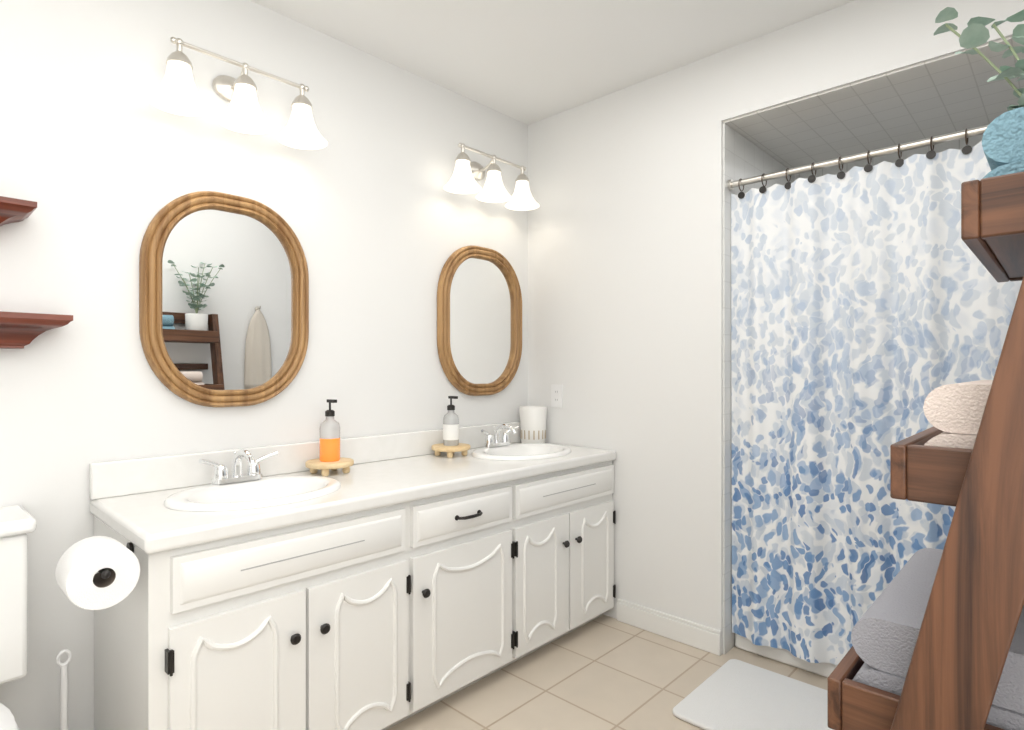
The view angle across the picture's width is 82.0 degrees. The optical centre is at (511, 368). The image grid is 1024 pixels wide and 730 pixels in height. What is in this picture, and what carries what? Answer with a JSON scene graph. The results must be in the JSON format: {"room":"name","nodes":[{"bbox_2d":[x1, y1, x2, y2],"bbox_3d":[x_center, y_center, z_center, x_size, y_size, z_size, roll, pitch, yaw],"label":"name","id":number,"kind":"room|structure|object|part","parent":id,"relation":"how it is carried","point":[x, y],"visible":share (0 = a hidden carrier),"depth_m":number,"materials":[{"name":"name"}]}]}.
{"room":"bathroom","nodes":[
{"label":"bathroom","id":0,"kind":"room"},
{"bbox_2d":[0,0,527,729],"bbox_3d":[-0.802,-0.060,2.252,0.120,2.440,4.390,0,0,43],"label":"wall","id":1,"kind":"structure","parent":0,"point":[102,160],"depth_m":1.89,"materials":[{"name":"white paint"}]},
{"bbox_2d":[0,196,36,225],"bbox_3d":[-1.479,-0.381,1.337,0.150,0.088,0.610,0,0,43],"label":"wall shelf","id":2,"kind":"object","parent":1,"relation":"attached to","point":[13,210],"visible":1,"depth_m":1.49,"materials":[{"name":"brown wood"}]},
{"bbox_2d":[0,311,72,348],"bbox_3d":[-1.453,-0.096,1.364,0.150,0.088,0.685,0,0,43],"label":"wall shelf","id":3,"kind":"object","parent":1,"relation":"attached to","point":[19,330],"visible":1,"depth_m":1.52,"materials":[{"name":"brown wood"}]},
{"bbox_2d":[139,191,308,406],"bbox_3d":[-0.941,-0.227,1.987,0.034,0.716,0.544,0,0,43],"label":"mirror","id":4,"kind":"object","parent":1,"relation":"attached to","point":[223,299],"visible":1,"depth_m":1.97,"materials":[{"name":"brown wood"}]},
{"bbox_2d":[146,37,327,149],"bbox_3d":[-0.880,-0.893,1.927,0.209,0.198,0.562,0,0,43],"label":"sconce","id":5,"kind":"object","parent":1,"relation":"attached to","point":[175,91],"visible":1,"depth_m":1.89,"materials":[{"name":"white glass"}]},
{"bbox_2d":[89,421,520,500],"bbox_3d":[-0.563,0.328,2.393,0.026,0.104,1.908,0,0,43],"label":"backsplash","id":6,"kind":"structure","parent":1,"relation":"attached to","point":[117,478],"depth_m":2.05,"materials":[{"name":"white stone"}]},
{"bbox_2d":[437,245,521,395],"bbox_3d":[-0.139,-0.225,2.836,0.034,0.716,0.544,0,0,43],"label":"mirror","id":7,"kind":"object","parent":1,"relation":"attached to","point":[479,321],"visible":1,"depth_m":2.82,"materials":[{"name":"brown wood"}]},
{"bbox_2d":[443,143,539,210],"bbox_3d":[-0.097,-0.893,2.755,0.209,0.198,0.562,0,0,43],"label":"sconce","id":8,"kind":"object","parent":1,"relation":"attached to","point":[467,173],"visible":1,"depth_m":2.72,"materials":[{"name":"white glass"}]},
{"bbox_2d":[251,0,854,124],"bbox_3d":[0.033,-1.330,1.462,2.420,0.100,4.390,0,0,43],"label":"ceiling","id":9,"kind":"structure","parent":0,"point":[527,62],"depth_m":2.27,"materials":[{"name":"white paint"}]},
{"bbox_2d":[387,614,827,729],"bbox_3d":[0.033,1.210,1.462,2.420,0.100,4.390,0,0,43],"label":"floor","id":10,"kind":"structure","parent":0,"point":[603,672],"depth_m":2.15,"materials":[{"name":"tile"}]},
{"bbox_2d":[0,505,36,729],"bbox_3d":[-1.241,0.764,1.170,0.717,0.792,0.504,0,0,43],"label":"toilet","id":11,"kind":"object","parent":10,"relation":"on","point":[18,523],"visible":1,"depth_m":1.42,"materials":[{"name":"ceramic"}]},
{"bbox_3d":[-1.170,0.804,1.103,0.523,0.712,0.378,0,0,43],"label":"bowl","id":12,"kind":"part","parent":11,"relation":"part of","materials":[{"name":"ceramic"}]},
{"bbox_2d":[56,649,71,729],"bbox_3d":[-1.187,0.953,1.561,0.108,0.414,0.108,0,0,43],"label":"toilet brush","id":13,"kind":"object","parent":10,"relation":"on","point":[64,696],"visible":1,"depth_m":1.55,"materials":[{"name":"white plastic"}]},
{"bbox_2d":[94,457,615,729],"bbox_3d":[-0.356,0.792,2.206,0.584,0.734,1.896,0,0,43],"label":"bathroom vanity","id":14,"kind":"object","parent":10,"relation":"on","point":[387,581],"depth_m":1.73,"materials":[{"name":"white paint"}]},
{"bbox_2d":[55,536,139,609],"bbox_3d":[-0.930,0.454,1.334,0.190,0.137,0.157,0,0,43],"label":"toilet paper","id":15,"kind":"object","parent":14,"relation":"attached to","point":[113,563],"visible":1,"depth_m":1.28,"materials":[{"name":"white paper"}]},
{"bbox_2d":[90,449,615,556],"bbox_3d":[-0.372,0.403,2.212,0.552,0.046,1.908,0,0,43],"label":"countertop","id":16,"kind":"structure","parent":14,"relation":"on","point":[135,519],"depth_m":1.73,"materials":[{"name":"white stone"}]},
{"bbox_2d":[199,449,277,484],"bbox_3d":[-0.849,0.310,1.862,0.146,0.106,0.246,0,0,43],"label":"faucet","id":17,"kind":"object","parent":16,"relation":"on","point":[220,475],"visible":1,"depth_m":1.87,"materials":[{"name":"silver metal"}]},
{"bbox_2d":[141,469,368,520],"bbox_3d":[-0.768,0.439,1.786,0.396,0.150,0.504,0,0,43],"label":"sink","id":18,"kind":"object","parent":16,"relation":"in","point":[196,499],"depth_m":1.83,"materials":[{"name":"white ceramic"}]},
{"bbox_2d":[305,399,353,475],"bbox_3d":[-0.659,0.246,2.130,0.168,0.266,0.168,0,0,43],"label":"soap","id":19,"kind":"object","parent":16,"relation":"on","point":[329,448],"visible":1,"depth_m":2.10,"materials":[{"name":"orange plastic"}]},
{"bbox_2d":[432,396,469,457],"bbox_3d":[-0.265,0.250,2.555,0.168,0.258,0.168,0,0,43],"label":"soap","id":20,"kind":"object","parent":16,"relation":"on","point":[450,445],"visible":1,"depth_m":2.53,"materials":[{"name":"white plastic"}]},
{"bbox_2d":[481,423,518,446],"bbox_3d":[-0.034,0.310,2.723,0.146,0.106,0.246,0,0,43],"label":"faucet","id":21,"kind":"object","parent":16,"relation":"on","point":[492,441],"visible":1,"depth_m":2.73,"materials":[{"name":"silver metal"}]},
{"bbox_2d":[455,441,592,464],"bbox_3d":[0.046,0.439,2.647,0.396,0.150,0.504,0,0,43],"label":"sink","id":22,"kind":"object","parent":16,"relation":"in","point":[517,452],"depth_m":2.71,"materials":[{"name":"white ceramic"}]},
{"bbox_2d":[519,406,546,442],"bbox_3d":[0.107,0.286,2.968,0.140,0.185,0.140,0,0,43],"label":"ceramic crock","id":23,"kind":"object","parent":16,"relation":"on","point":[532,424],"visible":0.9,"depth_m":2.91,"materials":[{"name":"white ceramic"}]},
{"bbox_2d":[673,659,832,729],"bbox_3d":[0.988,1.151,1.874,0.800,0.016,0.500,0,0,43],"label":"bath mat","id":24,"kind":"object","parent":10,"relation":"on","point":[733,694],"visible":0.92,"depth_m":2.01,"materials":[{"name":"white fabric"}]},
{"bbox_2d":[735,633,836,677],"bbox_3d":[1.583,0.960,2.330,1.114,0.400,0.751,0,0,43],"label":"bathtub","id":25,"kind":"object","parent":10,"relation":"on","point":[787,657],"visible":0.15,"depth_m":2.31,"materials":[{"name":"ceramic"}]},
{"bbox_2d":[828,7,1023,729],"bbox_3d":[0.767,0.225,0.955,0.479,1.869,0.622,0,0,43],"label":"ladder shelf","id":26,"kind":"object","parent":10,"relation":"on","point":[937,637],"visible":1,"depth_m":0.75,"materials":[{"name":"brown wood"}]},
{"bbox_2d":[933,7,1023,265],"bbox_3d":[0.927,-0.447,1.013,0.327,0.525,0.319,0,0,43],"label":"plant","id":27,"kind":"object","parent":26,"relation":"on","point":[976,34],"depth_m":1.05,"materials":[{"name":"green plant"}]},
{"bbox_2d":[528,52,722,654],"bbox_3d":[0.798,-0.060,3.092,1.050,2.440,0.970,0,0,43],"label":"wall","id":28,"kind":"structure","parent":0,"point":[625,284],"depth_m":2.62,"materials":[{"name":"white paint"}]},
{"bbox_2d":[551,384,562,407],"bbox_3d":[0.225,0.140,2.960,0.070,0.114,0.008,0,0,43],"label":"electrical outlet plate","id":29,"kind":"object","parent":28,"relation":"attached to","point":[556,395],"visible":1,"depth_m":2.96,"materials":[{"name":"white plastic"}]},
{"bbox_2d":[617,598,720,655],"bbox_3d":[0.663,1.110,2.542,0.490,0.100,0.014,0,0,43],"label":"baseboard","id":30,"kind":"structure","parent":28,"relation":"attached to","point":[693,634],"depth_m":2.52,"materials":[{"name":"white paint"}]},
{"bbox_2d":[723,123,794,654],"bbox_3d":[1.145,0.085,2.689,0.008,2.151,0.837,0,0,43],"label":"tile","id":31,"kind":"structure","parent":28,"relation":"attached to","point":[744,158],"depth_m":2.42,"materials":[{"name":"white tile"}]},
{"bbox_2d":[721,0,1023,120],"bbox_3d":[1.590,-1.140,2.343,1.130,0.280,0.970,0,0,43],"label":"wall","id":32,"kind":"structure","parent":0,"point":[850,43],"depth_m":2.08,"materials":[{"name":"white paint"}]},
{"bbox_2d":[723,36,1023,168],"bbox_3d":[1.552,-0.996,2.304,1.126,0.008,0.837,0,0,43],"label":"shower ceiling","id":33,"kind":"structure","parent":32,"relation":"attached to","point":[948,94],"depth_m":2.28,"materials":[{"name":"white tile"}]},
{"bbox_2d":[795,135,982,179],"bbox_3d":[1.882,0.080,2.652,1.130,2.160,0.120,0,0,43],"label":"wall","id":34,"kind":"structure","parent":0,"point":[960,144],"depth_m":2.69,"materials":[{"name":"tile"}]},
{"bbox_3d":[0.910,-0.060,0.715,0.120,2.440,4.270,0,0,43],"label":"wall","id":35,"kind":"structure","parent":0,"visible":0},
{"bbox_2d":[728,125,1021,664],"bbox_3d":[1.300,0.160,2.031,1.121,1.861,0.054,0,0,43],"label":"shower curtain","id":36,"kind":"object","parent":35,"relation":"attached to","point":[872,307],"visible":0.79,"depth_m":2.15,"materials":[{"name":"blue fabric"}]}
]}

